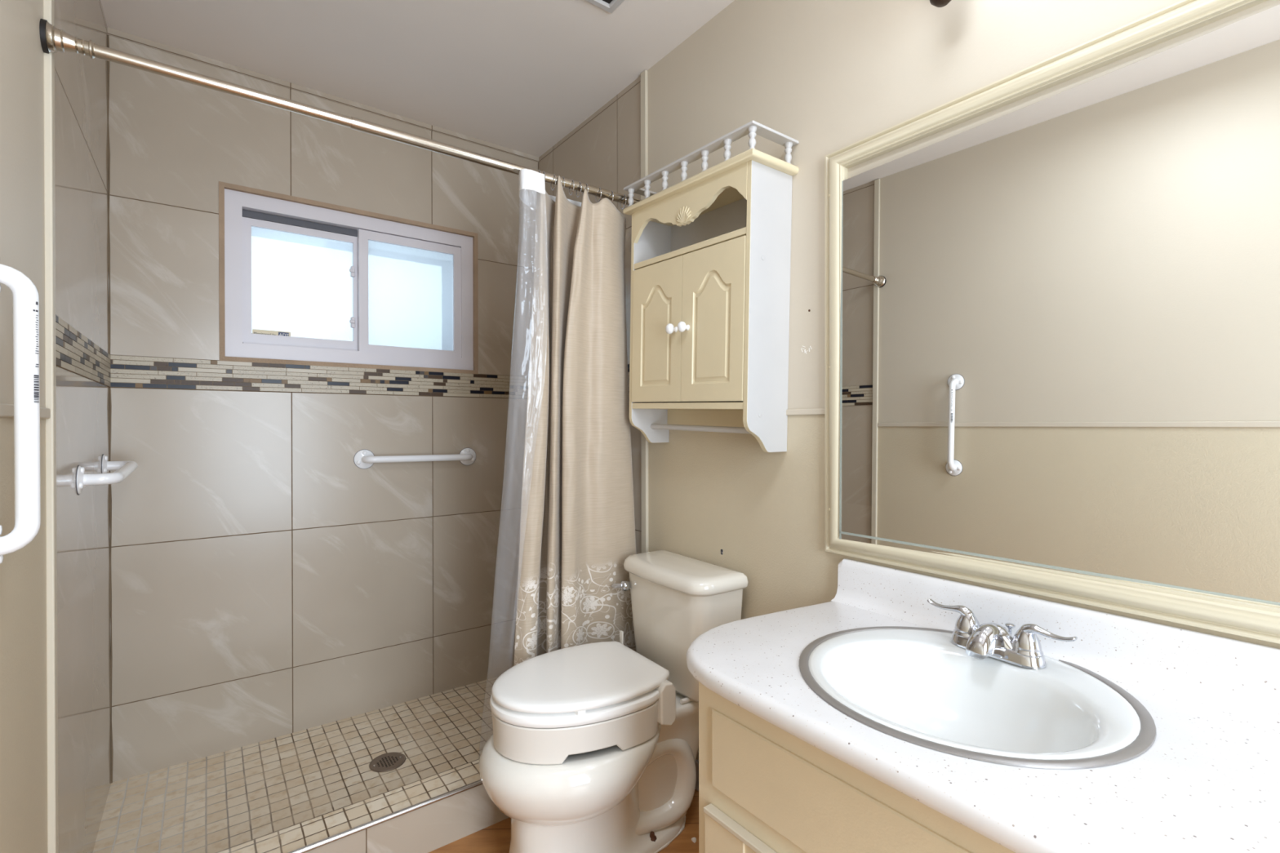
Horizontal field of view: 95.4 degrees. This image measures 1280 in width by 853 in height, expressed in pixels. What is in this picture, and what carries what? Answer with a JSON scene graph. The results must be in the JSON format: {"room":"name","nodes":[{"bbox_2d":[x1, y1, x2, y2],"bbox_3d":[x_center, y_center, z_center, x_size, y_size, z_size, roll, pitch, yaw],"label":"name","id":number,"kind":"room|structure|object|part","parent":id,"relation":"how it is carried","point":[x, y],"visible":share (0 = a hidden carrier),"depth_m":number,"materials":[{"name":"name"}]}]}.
{"room":"bathroom","nodes":[
{"label":"bathroom","id":0,"kind":"room"},
{"bbox_2d":[0,0,111,852],"bbox_3d":[-0.689,-0.046,0.434,0.100,2.409,3.420,0,0,-37],"label":"wall","id":1,"kind":"structure","parent":0,"point":[81,81],"depth_m":1.23,"materials":[{"name":"tile"}]},
{"bbox_2d":[0,263,40,564],"bbox_3d":[-0.888,-0.023,0.826,0.051,0.457,0.078,0,0,-37],"label":"grab bar","id":2,"kind":"object","parent":1,"relation":"attached to","point":[24,292],"visible":1,"depth_m":0.82,"materials":[{"name":"white metal"}]},
{"bbox_2d":[0,403,50,418],"bbox_3d":[-0.374,-0.023,0.099,0.009,0.020,2.507,0,0,-37],"label":"trim","id":3,"kind":"structure","parent":1,"relation":"attached to","point":[6,410],"depth_m":0.88,"materials":[{"name":"paint"}]},
{"bbox_2d":[43,0,58,852],"bbox_3d":[-1.130,-0.047,1.115,0.013,2.408,0.026,0,0,-37],"label":"trim","id":4,"kind":"structure","parent":1,"relation":"attached to","point":[48,5],"depth_m":1.11,"materials":[{"name":"paint"}]},
{"bbox_2d":[55,315,111,386],"bbox_3d":[-1.405,-0.174,1.479,0.004,0.101,0.884,0,0,-37],"label":"trim","id":5,"kind":"structure","parent":1,"relation":"attached to","point":[75,353],"depth_m":1.39,"materials":[{"name":"tile"}]},
{"bbox_2d":[75,453,137,494],"bbox_3d":[-1.429,0.122,1.576,0.080,0.081,0.486,0,0,-37],"label":"grab bar","id":6,"kind":"object","parent":1,"relation":"attached to","point":[123,469],"visible":1,"depth_m":1.42,"materials":[{"name":"white metal"}]},
{"bbox_3d":[-1.428,0.122,1.577,0.078,0.038,0.443,0,0,-37],"label":"rail","id":7,"kind":"part","parent":6,"relation":"part of","materials":[{"name":"white metal"}]},
{"bbox_2d":[39,18,641,204],"bbox_3d":[-0.523,-0.737,1.542,1.498,0.057,0.057,0,0,-37],"label":"curtain rod","id":8,"kind":"object","parent":1,"relation":"attached to","point":[52,39],"visible":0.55,"depth_m":1.31,"materials":[{"name":"silver metal"}]},
{"bbox_3d":[-0.889,-0.736,1.269,0.483,0.024,0.024,0,0,-37],"label":"rod","id":9,"kind":"part","parent":8,"relation":"part of","materials":[{"name":"silver metal"}]},
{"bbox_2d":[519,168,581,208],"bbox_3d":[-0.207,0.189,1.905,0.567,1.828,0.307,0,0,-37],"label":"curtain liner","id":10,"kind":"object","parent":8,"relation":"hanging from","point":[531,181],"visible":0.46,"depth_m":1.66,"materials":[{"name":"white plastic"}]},
{"bbox_2d":[550,173,555,190],"bbox_3d":[-0.259,-0.730,1.739,0.003,0.047,0.044,0,0,-28],"label":"curtain ring","id":11,"kind":"object","parent":8,"relation":"hanging from","point":[553,174],"visible":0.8,"depth_m":1.73,"materials":[{"name":"silver metal"}]},
{"bbox_2d":[568,179,574,195],"bbox_3d":[-0.209,-0.730,1.776,0.003,0.047,0.044,0,0,-28],"label":"curtain ring","id":12,"kind":"object","parent":8,"relation":"hanging from","point":[572,180],"visible":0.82,"depth_m":1.76,"materials":[{"name":"silver metal"}]},
{"bbox_2d":[513,175,636,666],"bbox_3d":[-0.176,0.123,1.875,0.508,1.740,0.170,0,0,-37],"label":"shower curtain","id":13,"kind":"object","parent":8,"relation":"hanging from","point":[577,524],"visible":0.8,"depth_m":1.82,"materials":[{"name":"fabric"}]},
{"bbox_2d":[575,181,582,197],"bbox_3d":[-0.189,-0.730,1.792,0.003,0.047,0.044,0,0,-28],"label":"curtain ring","id":14,"kind":"object","parent":8,"relation":"hanging from","point":[579,181],"visible":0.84,"depth_m":1.78,"materials":[{"name":"silver metal"}]},
{"bbox_2d":[93,675,499,852],"bbox_3d":[-0.842,1.149,1.979,1.496,0.050,0.765,0,0,-37],"label":"floor","id":15,"kind":"structure","parent":0,"point":[218,802],"depth_m":1.86,"materials":[{"name":"tile"}]},
{"bbox_2d":[368,751,405,772],"bbox_3d":[-0.844,1.121,1.946,0.113,0.005,0.113,0,0,-37],"label":"floor drain","id":16,"kind":"object","parent":15,"relation":"on","point":[388,762],"visible":1,"depth_m":1.94,"materials":[{"name":"metal"}]},
{"bbox_2d":[108,35,537,782],"bbox_3d":[-1.114,-0.051,2.338,1.696,2.409,0.140,0,0,-37],"label":"wall","id":17,"kind":"structure","parent":0,"point":[267,584],"depth_m":2.12,"materials":[{"name":"tile"}]},
{"bbox_2d":[110,355,528,398],"bbox_3d":[-1.072,-0.178,2.280,1.492,0.101,0.004,0,0,-37],"label":"trim","id":18,"kind":"structure","parent":17,"relation":"attached to","point":[126,371],"depth_m":2.14,"materials":[{"name":"tile"}]},
{"bbox_2d":[107,27,538,162],"bbox_3d":[-1.076,-1.245,2.280,1.496,0.023,0.014,0,0,-37],"label":"trim","id":19,"kind":"structure","parent":17,"relation":"attached to","point":[113,33],"depth_m":2.15,"materials":[{"name":"tile"}]},
{"bbox_2d":[107,35,538,783],"bbox_3d":[-1.072,-0.066,2.280,1.501,2.378,0.006,0,0,-37],"label":"trim","id":20,"kind":"structure","parent":17,"relation":"attached to","point":[108,145],"depth_m":1.83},
{"bbox_2d":[218,181,478,373],"bbox_3d":[-1.111,-0.536,2.318,0.919,0.616,0.113,0,0,-37],"label":"window","id":21,"kind":"structure","parent":17,"relation":"in","point":[351,287],"depth_m":2.27,"materials":[{"name":"white plastic"}]},
{"bbox_2d":[252,328,290,336],"bbox_3d":[-1.355,-0.339,2.142,0.120,0.028,0.002,0,0,-37],"label":"window sticker","id":22,"kind":"object","parent":21,"relation":"attached to","point":[254,331],"visible":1,"depth_m":2.14,"materials":[{"name":"white paper"}]},
{"bbox_3d":[-1.273,-0.523,2.208,0.396,0.457,0.024,0,0,-37],"label":"sash","id":23,"kind":"part","parent":21,"relation":"part of","materials":[{"name":"white plastic"}]},
{"bbox_3d":[-1.273,-0.530,2.208,0.344,0.396,0.004,0,0,-37],"label":"pane","id":24,"kind":"part","parent":21,"relation":"part of","materials":[{"name":"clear glass"}]},
{"bbox_3d":[-0.946,-0.535,2.415,0.409,0.480,0.024,0,0,-37],"label":"sash","id":25,"kind":"part","parent":21,"relation":"part of","materials":[{"name":"white glass"}]},
{"bbox_3d":[-0.946,-0.533,2.415,0.349,0.421,0.004,0,0,-37],"label":"pane","id":26,"kind":"part","parent":21,"relation":"part of","materials":[{"name":"clear glass"}]},
{"bbox_2d":[353,447,475,469],"bbox_3d":[-0.895,0.129,2.376,0.489,0.081,0.062,0,0,-37],"label":"grab bar","id":27,"kind":"object","parent":17,"relation":"attached to","point":[364,459],"visible":1,"depth_m":2.32,"materials":[{"name":"white metal"}]},
{"bbox_3d":[-0.894,0.129,2.375,0.439,0.031,0.060,0,0,-37],"label":"rail","id":28,"kind":"part","parent":27,"relation":"part of","materials":[{"name":"white metal"}]},
{"bbox_2d":[100,0,734,157],"bbox_3d":[-0.082,-1.303,0.947,1.736,0.100,3.720,0,0,-37],"label":"ceiling","id":29,"kind":"structure","parent":0,"point":[517,75],"depth_m":1.92,"materials":[{"name":"paint"}]},
{"bbox_2d":[585,0,624,13],"bbox_3d":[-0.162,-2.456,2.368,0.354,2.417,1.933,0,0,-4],"label":"ceiling vent","id":30,"kind":"object","parent":29,"relation":"in","point":[610,6],"visible":1,"depth_m":1.72,"materials":[{"name":"white metal"}]},
{"bbox_2d":[428,789,698,852],"bbox_3d":[0.238,1.207,0.532,1.736,0.100,2.665,0,0,-37],"label":"floor","id":31,"kind":"structure","parent":0,"point":[494,838],"depth_m":1.62,"materials":[{"name":"brown wood"}]},
{"bbox_2d":[218,760,509,852],"bbox_3d":[-0.586,1.096,1.636,1.496,0.158,0.110,0,0,-37],"label":"shower curb","id":32,"kind":"object","parent":31,"relation":"on","point":[432,827],"visible":0.33,"depth_m":1.56,"materials":[{"name":"tile"}]},
{"bbox_2d":[288,779,483,852],"bbox_3d":[-0.554,1.019,1.593,1.496,0.014,0.014,0,0,-37],"label":"trim","id":33,"kind":"structure","parent":32,"relation":"attached to","point":[324,842],"depth_m":1.51,"materials":[{"name":"metal"}]},
{"bbox_2d":[479,550,747,852],"bbox_3d":[-0.095,0.784,1.616,0.703,0.745,0.411,0,0,-34],"label":"toilet","id":34,"kind":"object","parent":31,"relation":"on","point":[637,798],"visible":0.73,"depth_m":1.58,"materials":[{"name":"ceramic"}]},
{"bbox_2d":[489,630,675,764],"bbox_3d":[-0.173,0.716,1.560,0.458,0.172,0.373,0,0,-34],"label":"seat","id":35,"kind":"object","parent":34,"relation":"on","point":[548,708],"visible":1,"depth_m":1.44,"materials":[{"name":"plastic"}]},
{"bbox_3d":[-0.174,0.669,1.559,0.445,0.022,0.362,0,0,-34],"label":"seat lid","id":36,"kind":"part","parent":35,"relation":"part of","materials":[{"name":"white plastic"}]},
{"bbox_3d":[-0.061,0.503,1.845,0.070,0.033,0.037,0,0,18],"label":"flush lever","id":37,"kind":"part","parent":34,"relation":"part of","materials":[{"name":"silver metal"}]},
{"bbox_3d":[0.118,0.607,1.759,0.175,0.320,0.380,0,0,-34],"label":"tank","id":38,"kind":"part","parent":34,"relation":"part of","materials":[{"name":"ceramic"}]},
{"bbox_3d":[0.114,0.433,1.756,0.198,0.045,0.408,0,0,-34],"label":"tank lid","id":39,"kind":"part","parent":34,"relation":"part of","materials":[{"name":"ceramic"}]},
{"bbox_2d":[691,837,696,843],"bbox_3d":[0.151,1.148,1.620,0.013,0.009,0.015,0,0,-37],"label":"crumb","id":40,"kind":"object","parent":31,"relation":"on","point":[693,839],"visible":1,"depth_m":1.62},
{"bbox_2d":[698,681,1015,852],"bbox_3d":[0.654,0.808,0.778,0.530,0.696,1.162,0,0,-37],"label":"vanity cabinet","id":41,"kind":"object","parent":31,"relation":"on","point":[763,788],"visible":0.63,"depth_m":0.92,"materials":[{"name":"beige paint"}]},
{"bbox_3d":[0.275,0.878,0.864,0.016,0.355,0.503,0,0,-37],"label":"door","id":42,"kind":"part","parent":41,"relation":"part of","materials":[{"name":"beige paint"}]},
{"bbox_3d":[0.339,0.586,0.785,0.006,0.140,0.691,0,0,-37],"label":"drawer","id":43,"kind":"part","parent":41,"relation":"part of","materials":[{"name":"beige paint"}]},
{"bbox_2d":[686,558,1279,852],"bbox_3d":[0.615,0.391,0.800,0.565,0.136,1.245,0,0,-37],"label":"countertop","id":44,"kind":"structure","parent":41,"relation":"on","point":[1208,781],"depth_m":0.82,"materials":[{"name":"stone"}]},
{"bbox_2d":[799,626,1156,768],"bbox_3d":[0.521,0.487,0.964,0.499,0.145,0.499,0,0,-37],"label":"basin","id":45,"kind":"object","parent":44,"relation":"in","point":[913,685],"visible":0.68,"depth_m":1.00,"materials":[{"name":"ceramic"}]},
{"bbox_2d":[927,598,1077,669],"bbox_3d":[0.637,0.380,1.057,0.115,0.071,0.256,0,0,-33],"label":"faucet","id":46,"kind":"object","parent":44,"relation":"on","point":[993,640],"visible":1,"depth_m":1.03,"materials":[{"name":"silver metal"}]},
{"bbox_3d":[0.611,0.370,1.132,0.049,0.052,0.101,0,0,-33],"label":"handle","id":47,"kind":"part","parent":46,"relation":"part of","materials":[{"name":"silver metal"}]},
{"bbox_3d":[0.632,0.386,1.054,0.103,0.058,0.100,0,0,-33],"label":"spout","id":48,"kind":"part","parent":46,"relation":"part of","materials":[{"name":"silver metal"}]},
{"bbox_3d":[0.653,0.404,1.067,0.056,0.022,0.160,0,0,-33],"label":"plate","id":49,"kind":"part","parent":46,"relation":"part of","materials":[{"name":"silver metal"}]},
{"bbox_3d":[0.683,0.384,1.075,0.017,0.041,0.017,0,0,-33],"label":"lift rod","id":50,"kind":"part","parent":46,"relation":"part of","materials":[{"name":"silver metal"}]},
{"bbox_3d":[0.695,0.370,1.002,0.049,0.052,0.101,0,0,-33],"label":"handle","id":51,"kind":"part","parent":46,"relation":"part of","materials":[{"name":"silver metal"}]},
{"bbox_2d":[538,0,1279,760],"bbox_3d":[0.589,-0.051,1.388,0.101,2.409,3.420,0,0,-37],"label":"wall","id":52,"kind":"structure","parent":0,"point":[828,76],"depth_m":1.54,"materials":[{"name":"paint"}]},
{"bbox_2d":[627,364,629,391],"bbox_3d":[-0.232,-0.179,2.402,0.004,0.101,0.807,0,0,-37],"label":"trim","id":53,"kind":"structure","parent":52,"relation":"attached to","point":[628,364],"depth_m":2.14,"materials":[{"name":"tile"}]},
{"bbox_2d":[640,70,648,552],"bbox_3d":[0.017,-0.052,2.065,0.013,2.408,0.030,0,0,-37],"label":"trim","id":54,"kind":"structure","parent":52,"relation":"attached to","point":[644,98],"depth_m":2.06,"materials":[{"name":"paint"}]},
{"bbox_2d":[695,759,698,791],"bbox_3d":[0.253,1.108,1.754,0.014,0.090,0.705,0,0,-37],"label":"baseboard","id":55,"kind":"structure","parent":52,"relation":"attached to","point":[696,760],"depth_m":1.84,"materials":[{"name":"white laminate"}]},
{"bbox_2d":[622,120,799,452],"bbox_3d":[0.171,-0.348,1.703,0.192,0.820,0.552,0,2,-37],"label":"upper cabinet","id":56,"kind":"object","parent":52,"relation":"attached to","point":[711,249],"visible":1,"depth_m":1.59,"materials":[{"name":"white laminate"}]},
{"bbox_3d":[0.036,-0.313,1.914,0.158,0.735,0.015,0,2,-37],"label":"panel","id":57,"kind":"part","parent":56,"relation":"part of","materials":[{"name":"white laminate"}]},
{"bbox_3d":[0.054,-0.284,1.768,0.016,0.418,0.238,0,2,-37],"label":"door","id":58,"kind":"part","parent":56,"relation":"part of","materials":[{"name":"beige paint"}]},
{"bbox_3d":[0.090,-0.281,1.678,0.032,0.030,0.030,0,2,-37],"label":"knob","id":59,"kind":"part","parent":56,"relation":"part of","materials":[{"name":"white ceramic"}]},
{"bbox_3d":[0.122,-0.280,1.636,0.032,0.030,0.030,0,2,-37],"label":"knob","id":60,"kind":"part","parent":56,"relation":"part of","materials":[{"name":"white ceramic"}]},
{"bbox_2d":[631,402,742,409],"bbox_3d":[0.179,-0.060,1.719,0.151,0.018,0.482,0,2,-37],"label":"shelf","id":61,"kind":"object","parent":56,"relation":"attached to","point":[635,406],"depth_m":1.67,"materials":[{"name":"beige paint"}]},
{"bbox_2d":[634,226,746,270],"bbox_3d":[0.185,-0.503,1.708,0.151,0.017,0.482,0,2,-37],"label":"shelf","id":62,"kind":"object","parent":56,"relation":"attached to","point":[740,234],"depth_m":1.63,"materials":[{"name":"beige paint"}]},
{"bbox_3d":[0.239,-0.026,1.765,0.009,0.050,0.482,0,2,-37],"label":"rail","id":63,"kind":"part","parent":56,"relation":"part of","materials":[{"name":"beige paint"}]},
{"bbox_3d":[0.246,-0.363,1.759,0.006,0.623,0.484,0,2,-37],"label":"panel","id":64,"kind":"part","parent":56,"relation":"part of","materials":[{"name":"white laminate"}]},
{"bbox_3d":[0.182,-0.684,1.700,0.178,0.020,0.552,0,2,-37],"label":"crown moulding","id":65,"kind":"part","parent":56,"relation":"part of","materials":[{"name":"beige paint"}]},
{"bbox_3d":[0.182,-0.754,1.698,0.177,0.008,0.552,0,2,-37],"label":"gallery rail","id":66,"kind":"part","parent":56,"relation":"part of","materials":[{"name":"white laminate"}]},
{"bbox_3d":[0.197,-0.277,1.575,0.016,0.418,0.238,0,2,-37],"label":"door","id":67,"kind":"part","parent":56,"relation":"part of","materials":[{"name":"beige paint"}]},
{"bbox_3d":[0.333,-0.299,1.516,0.158,0.735,0.015,0,2,-37],"label":"panel","id":68,"kind":"part","parent":56,"relation":"part of","materials":[{"name":"white laminate"}]},
{"bbox_2d":[786,408,825,415],"bbox_3d":[0.799,-0.037,1.020,0.009,0.016,2.580,0,0,-37],"label":"trim","id":69,"kind":"structure","parent":52,"relation":"attached to","point":[820,411],"depth_m":1.51,"materials":[{"name":"paint"}]},
{"bbox_2d":[929,0,951,7],"bbox_3d":[0.835,-0.911,0.855,0.140,0.155,0.875,0,0,-37],"label":"vanity light","id":70,"kind":"object","parent":52,"relation":"attached to","point":[939,3],"visible":1,"depth_m":1.15,"materials":[{"name":"brown metal"}]},
{"bbox_2d":[824,0,1279,644],"bbox_3d":[0.794,-0.180,1.010,0.034,0.988,1.109,0,0,-37],"label":"wall mirror","id":71,"kind":"object","parent":52,"relation":"attached to","point":[1052,323],"visible":1,"depth_m":1.03,"materials":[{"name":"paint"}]},
{"bbox_2d":[831,558,1279,726],"bbox_3d":[0.836,0.373,0.934,0.050,0.102,1.196,0,0,-37],"label":"backsplash","id":72,"kind":"structure","parent":52,"relation":"attached to","point":[1233,676],"depth_m":0.99,"materials":[{"name":"stone"}]}
]}

